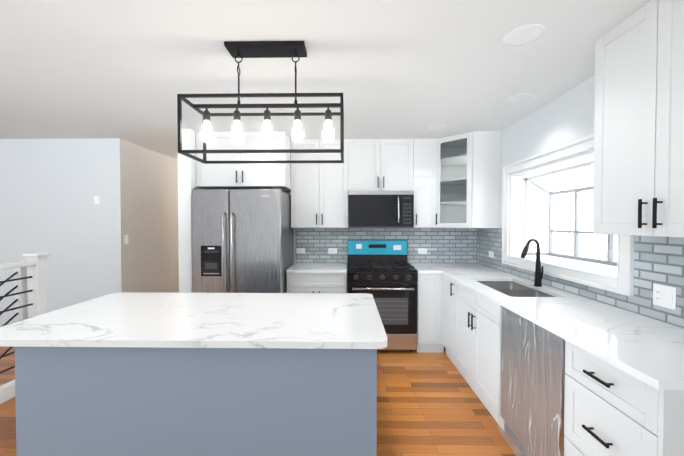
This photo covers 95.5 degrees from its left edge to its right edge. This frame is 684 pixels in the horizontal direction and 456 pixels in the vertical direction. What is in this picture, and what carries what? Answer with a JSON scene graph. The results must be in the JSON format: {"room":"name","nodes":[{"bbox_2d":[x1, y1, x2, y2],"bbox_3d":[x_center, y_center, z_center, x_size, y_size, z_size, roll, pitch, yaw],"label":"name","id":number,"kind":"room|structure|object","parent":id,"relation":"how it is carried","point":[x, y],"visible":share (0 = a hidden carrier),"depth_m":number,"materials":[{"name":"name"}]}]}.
{"room":"kitchen","nodes":[
{"label":"kitchen","id":0,"kind":"room"},
{"bbox_2d":[0,138,128,325],"bbox_3d":[-4.301,0.158,3.759,3.380,2.425,0.120,0,1,1],"label":"wall","id":1,"kind":"structure","parent":0,"point":[50,189],"depth_m":3.68,"materials":[{"name":"white paint"}]},
{"bbox_2d":[94,196,99,203],"bbox_3d":[-2.892,-0.328,3.661,0.065,0.095,0.011,0,1,1],"label":"light switch","id":2,"kind":"object","parent":1,"relation":"attached to","point":[96,199],"visible":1,"depth_m":3.66,"materials":[{"name":"white plastic"}]},
{"bbox_2d":[124,235,127,244],"bbox_3d":[-2.605,0.140,3.755,0.011,0.115,0.070,0,1,1],"label":"light switch","id":3,"kind":"object","parent":1,"relation":"attached to","point":[125,239],"visible":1,"depth_m":3.74,"materials":[{"name":"white plastic"}]},
{"bbox_2d":[127,141,178,292],"bbox_3d":[-2.641,0.129,5.463,0.120,2.425,3.345,0,1,1],"label":"wall","id":4,"kind":"structure","parent":0,"point":[152,190],"depth_m":4.24,"materials":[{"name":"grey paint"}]},
{"bbox_2d":[177,129,204,292],"bbox_3d":[-1.637,0.134,5.149,0.140,2.425,3.700,0,1,1],"label":"wall","id":5,"kind":"structure","parent":0,"point":[186,175],"depth_m":3.30,"materials":[{"name":"white paint"}]},
{"bbox_2d":[0,346,523,455],"bbox_3d":[-2.091,1.435,1.728,7.870,0.060,10.600,0,1,1],"label":"floor","id":6,"kind":"structure","parent":0,"point":[430,404],"depth_m":2.33,"materials":[{"name":"brown wood"}]},
{"bbox_2d":[0,252,50,403],"bbox_3d":[-2.786,1.282,1.545,0.226,2.079,2.616,0,1,1],"label":"stair railing","id":7,"kind":"object","parent":6,"relation":"on","point":[35,263],"visible":0.48,"depth_m":2.73,"materials":[{"name":"white wood"}]},
{"bbox_2d":[15,348,376,455],"bbox_3d":[-0.656,0.956,1.805,1.645,0.894,0.831,0,1,1],"label":"kitchen island","id":8,"kind":"object","parent":6,"relation":"on","point":[198,374],"depth_m":1.39,"materials":[{"name":"blue paint"}]},
{"bbox_2d":[0,292,386,351],"bbox_3d":[-0.728,0.494,1.797,1.872,0.030,0.913,0,1,1],"label":"island countertop","id":9,"kind":"structure","parent":8,"relation":"on","point":[122,319],"depth_m":1.57,"materials":[{"name":"white stone"}]},
{"bbox_2d":[192,188,293,292],"bbox_3d":[-1.077,0.470,3.544,0.914,1.768,0.870,0,1,1],"label":"fridge","id":10,"kind":"object","parent":6,"relation":"on","point":[242,240],"visible":0.73,"depth_m":3.17,"materials":[{"name":"silver metal"}]},
{"bbox_2d":[287,273,346,292],"bbox_3d":[-0.275,0.929,3.710,0.663,0.884,0.654,0,1,1],"label":"base cabinet","id":11,"kind":"object","parent":6,"relation":"on","point":[316,282],"visible":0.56,"depth_m":3.42,"materials":[{"name":"white wood"}]},
{"bbox_2d":[286,263,346,272],"bbox_3d":[-0.274,0.471,3.707,0.665,0.030,0.643,0,1,1],"label":"countertop","id":12,"kind":"structure","parent":11,"relation":"on","point":[297,267],"depth_m":3.52,"materials":[{"name":"stone"}]},
{"bbox_2d":[347,240,417,350],"bbox_3d":[0.444,0.764,3.654,0.758,1.215,0.707,0,1,1],"label":"range","id":13,"kind":"object","parent":6,"relation":"on","point":[384,273],"visible":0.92,"depth_m":3.37,"materials":[{"name":"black metal"}]},
{"bbox_2d":[417,273,446,351],"bbox_3d":[1.276,0.933,3.480,0.894,0.884,1.059,0,1,1],"label":"base cabinet","id":14,"kind":"object","parent":6,"relation":"on","point":[421,276],"depth_m":3.40,"materials":[{"name":"white wood"}]},
{"bbox_2d":[409,263,421,272],"bbox_3d":[0.831,0.471,3.688,0.002,0.030,0.643,0,1,1],"label":"countertop","id":15,"kind":"structure","parent":14,"relation":"on","point":[419,269],"depth_m":3.52,"materials":[{"name":"stone"}]},
{"bbox_2d":[453,297,501,425],"bbox_3d":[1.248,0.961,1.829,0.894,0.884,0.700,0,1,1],"label":"base cabinet","id":16,"kind":"object","parent":6,"relation":"on","point":[476,320],"depth_m":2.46,"materials":[{"name":"white wood"}]},
{"bbox_2d":[425,277,534,362],"bbox_3d":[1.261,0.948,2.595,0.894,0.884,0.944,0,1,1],"label":"base cabinet","id":17,"kind":"object","parent":6,"relation":"on","point":[440,292],"depth_m":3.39,"materials":[{"name":"white wood"}]},
{"bbox_2d":[498,305,564,455],"bbox_3d":[1.369,0.961,1.810,0.636,0.884,0.630,0,1,1],"label":"dishwasher","id":18,"kind":"object","parent":6,"relation":"on","point":[532,373],"visible":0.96,"depth_m":1.76,"materials":[{"name":"silver metal"}]},
{"bbox_2d":[501,340,683,455],"bbox_3d":[1.238,0.971,1.263,0.894,0.884,0.468,0,1,1],"label":"base cabinet","id":19,"kind":"object","parent":6,"relation":"on","point":[610,410],"depth_m":1.22,"materials":[{"name":"white wood"}]},
{"bbox_2d":[422,263,683,389],"bbox_3d":[1.380,0.581,2.508,0.653,0.210,2.988,0,1,1],"label":"countertop","id":20,"kind":"structure","parent":19,"relation":"on","point":[647,350],"depth_m":1.60,"materials":[{"name":"stone"}]},
{"bbox_2d":[521,239,543,286],"bbox_3d":[1.530,0.280,2.516,0.207,0.392,0.110,0,1,1],"label":"faucet","id":21,"kind":"object","parent":20,"relation":"on","point":[539,270],"visible":1,"depth_m":2.52,"materials":[{"name":"black metal"}]},
{"bbox_2d":[284,192,348,285],"bbox_3d":[0.006,0.152,4.096,3.460,2.425,0.150,0,1,1],"label":"wall","id":22,"kind":"structure","parent":0,"point":[288,193],"depth_m":4.03,"materials":[{"name":"white paint"}]},
{"bbox_2d":[195,131,290,191],"bbox_3d":[-1.100,-0.756,3.698,0.978,0.593,0.648,0,1,1],"label":"upper cabinet","id":23,"kind":"object","parent":22,"relation":"attached to","point":[256,175],"depth_m":3.38,"materials":[{"name":"white wood"}]},
{"bbox_2d":[291,139,354,226],"bbox_3d":[-0.237,-0.531,3.847,0.738,1.048,0.328,0,1,1],"label":"upper cabinet","id":24,"kind":"object","parent":22,"relation":"attached to","point":[319,191],"depth_m":3.69,"materials":[{"name":"white wood"}]},
{"bbox_2d":[355,139,406,190],"bbox_3d":[0.460,-0.748,3.832,0.764,0.613,0.328,0,1,1],"label":"upper cabinet","id":25,"kind":"object","parent":22,"relation":"attached to","point":[380,164],"depth_m":3.67,"materials":[{"name":"white wood"}]},
{"bbox_2d":[349,191,413,227],"bbox_3d":[0.458,-0.222,3.777,0.756,0.428,0.430,0,1,1],"label":"over-the-range microwave","id":26,"kind":"object","parent":25,"relation":"attached to","point":[381,209],"visible":0.98,"depth_m":3.61,"materials":[{"name":"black metal"}]},
{"bbox_2d":[296,227,475,262],"bbox_3d":[0.554,0.221,4.006,2.310,0.459,0.008,0,1,1],"label":"backsplash","id":27,"kind":"structure","parent":22,"relation":"attached to","point":[443,245],"depth_m":4.00,"materials":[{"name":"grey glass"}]},
{"bbox_2d":[296,248,304,253],"bbox_3d":[-0.536,0.296,4.018,0.115,0.070,0.008,0,1,1],"label":"electrical outlet","id":28,"kind":"object","parent":27,"relation":"attached to","point":[300,250],"visible":1,"depth_m":4.02,"materials":[{"name":"white plastic"}]},
{"bbox_2d":[328,248,336,253],"bbox_3d":[-0.121,0.296,4.010,0.115,0.070,0.008,0,1,1],"label":"electrical outlet","id":29,"kind":"object","parent":27,"relation":"attached to","point":[332,250],"visible":1,"depth_m":4.01,"materials":[{"name":"white plastic"}]},
{"bbox_2d":[418,248,426,253],"bbox_3d":[1.034,0.296,3.991,0.115,0.070,0.008,0,1,1],"label":"electrical outlet","id":30,"kind":"object","parent":27,"relation":"attached to","point":[422,250],"visible":1,"depth_m":3.99,"materials":[{"name":"white plastic"}]},
{"bbox_2d":[407,139,442,227],"bbox_3d":[0.973,-0.530,3.811,0.374,1.048,0.360,0,1,1],"label":"upper cabinet","id":31,"kind":"object","parent":22,"relation":"attached to","point":[420,152],"depth_m":3.67,"materials":[{"name":"white wood"}]},
{"bbox_2d":[435,131,474,222],"bbox_3d":[1.261,-0.547,3.520,0.315,0.988,0.315,0,1,1],"label":"upper cabinet","id":32,"kind":"object","parent":22,"relation":"attached to","point":[453,181],"depth_m":3.64,"materials":[{"name":"white wood"}]},
{"bbox_2d":[0,0,650,159],"bbox_3d":[-2.091,-1.060,1.685,7.870,0.080,10.600,0,1,1],"label":"ceiling","id":33,"kind":"structure","parent":0,"point":[128,70],"depth_m":1.93,"materials":[{"name":"white paint"}]},
{"bbox_2d":[250,123,263,128],"bbox_3d":[-0.840,-1.042,3.175,0.194,0.006,0.194,0,1,1],"label":"recessed light","id":34,"kind":"object","parent":33,"relation":"in","point":[258,125],"visible":0.67,"depth_m":3.15,"materials":[{"name":"white"}]},
{"bbox_2d":[177,41,343,163],"bbox_3d":[-0.424,-0.708,1.763,0.866,0.624,0.300,0,1,1],"label":"pendant light","id":35,"kind":"object","parent":33,"relation":"hanging from","point":[263,49],"visible":1,"depth_m":1.75,"materials":[{"name":"black metal"}]},
{"bbox_2d":[427,124,446,129],"bbox_3d":[0.981,-1.042,3.203,0.194,0.006,0.194,0,1,1],"label":"recessed light","id":36,"kind":"object","parent":33,"relation":"in","point":[436,126],"visible":1,"depth_m":3.19,"materials":[{"name":"white plastic"}]},
{"bbox_2d":[505,93,532,103],"bbox_3d":[1.409,-1.030,2.476,0.194,0.006,0.194,0,1,1],"label":"recessed light","id":37,"kind":"object","parent":33,"relation":"in","point":[519,98],"visible":1,"depth_m":2.47,"materials":[{"name":"white plastic"}]},
{"bbox_2d":[503,24,544,46],"bbox_3d":[0.959,-1.016,1.644,0.194,0.006,0.194,0,1,1],"label":"recessed light","id":38,"kind":"object","parent":33,"relation":"in","point":[523,35],"visible":1,"depth_m":1.64,"materials":[{"name":"white plastic"}]},
{"bbox_2d":[500,76,594,240],"bbox_3d":[1.745,0.217,0.241,0.150,2.425,7.800,0,1,1],"label":"wall","id":39,"kind":"structure","parent":0,"point":[566,117],"depth_m":2.52,"materials":[{"name":"white paint"}]},
{"bbox_2d":[502,134,633,296],"bbox_3d":[1.907,-0.124,2.530,0.464,1.018,1.489,0,1,1],"label":"garden window","id":40,"kind":"structure","parent":39,"relation":"in","point":[608,266],"depth_m":2.71,"materials":[{"name":"white"}]},
{"bbox_2d":[476,228,683,327],"bbox_3d":[1.702,0.247,2.497,0.008,0.459,2.988,0,1,1],"label":"backsplash","id":41,"kind":"structure","parent":39,"relation":"attached to","point":[659,260],"depth_m":1.74,"materials":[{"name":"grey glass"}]},
{"bbox_2d":[489,251,493,257],"bbox_3d":[1.712,0.303,3.564,0.008,0.070,0.115,0,1,1],"label":"electrical outlet","id":42,"kind":"object","parent":41,"relation":"attached to","point":[491,254],"visible":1,"depth_m":3.55,"materials":[{"name":"white plastic"}]},
{"bbox_2d":[653,283,675,309],"bbox_3d":[1.679,0.356,1.620,0.008,0.115,0.115,0,1,1],"label":"electrical outlet","id":43,"kind":"object","parent":41,"relation":"attached to","point":[664,296],"visible":1,"depth_m":1.61,"materials":[{"name":"white plastic"}]},
{"bbox_2d":[593,0,683,236],"bbox_3d":[1.510,-0.488,1.353,0.354,1.049,0.680,0,1,1],"label":"upper cabinet","id":44,"kind":"object","parent":39,"relation":"attached to","point":[638,185],"visible":1,"depth_m":1.42,"materials":[{"name":"white wood"}]},
{"label":"outside","id":45,"kind":"structure","parent":0,"visible":0},
{"bbox_2d":[526,158,616,261],"bbox_3d":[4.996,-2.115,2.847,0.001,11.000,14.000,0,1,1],"label":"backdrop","id":46,"kind":"structure","parent":45,"point":[565,204],"depth_m":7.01,"materials":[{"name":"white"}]}
]}

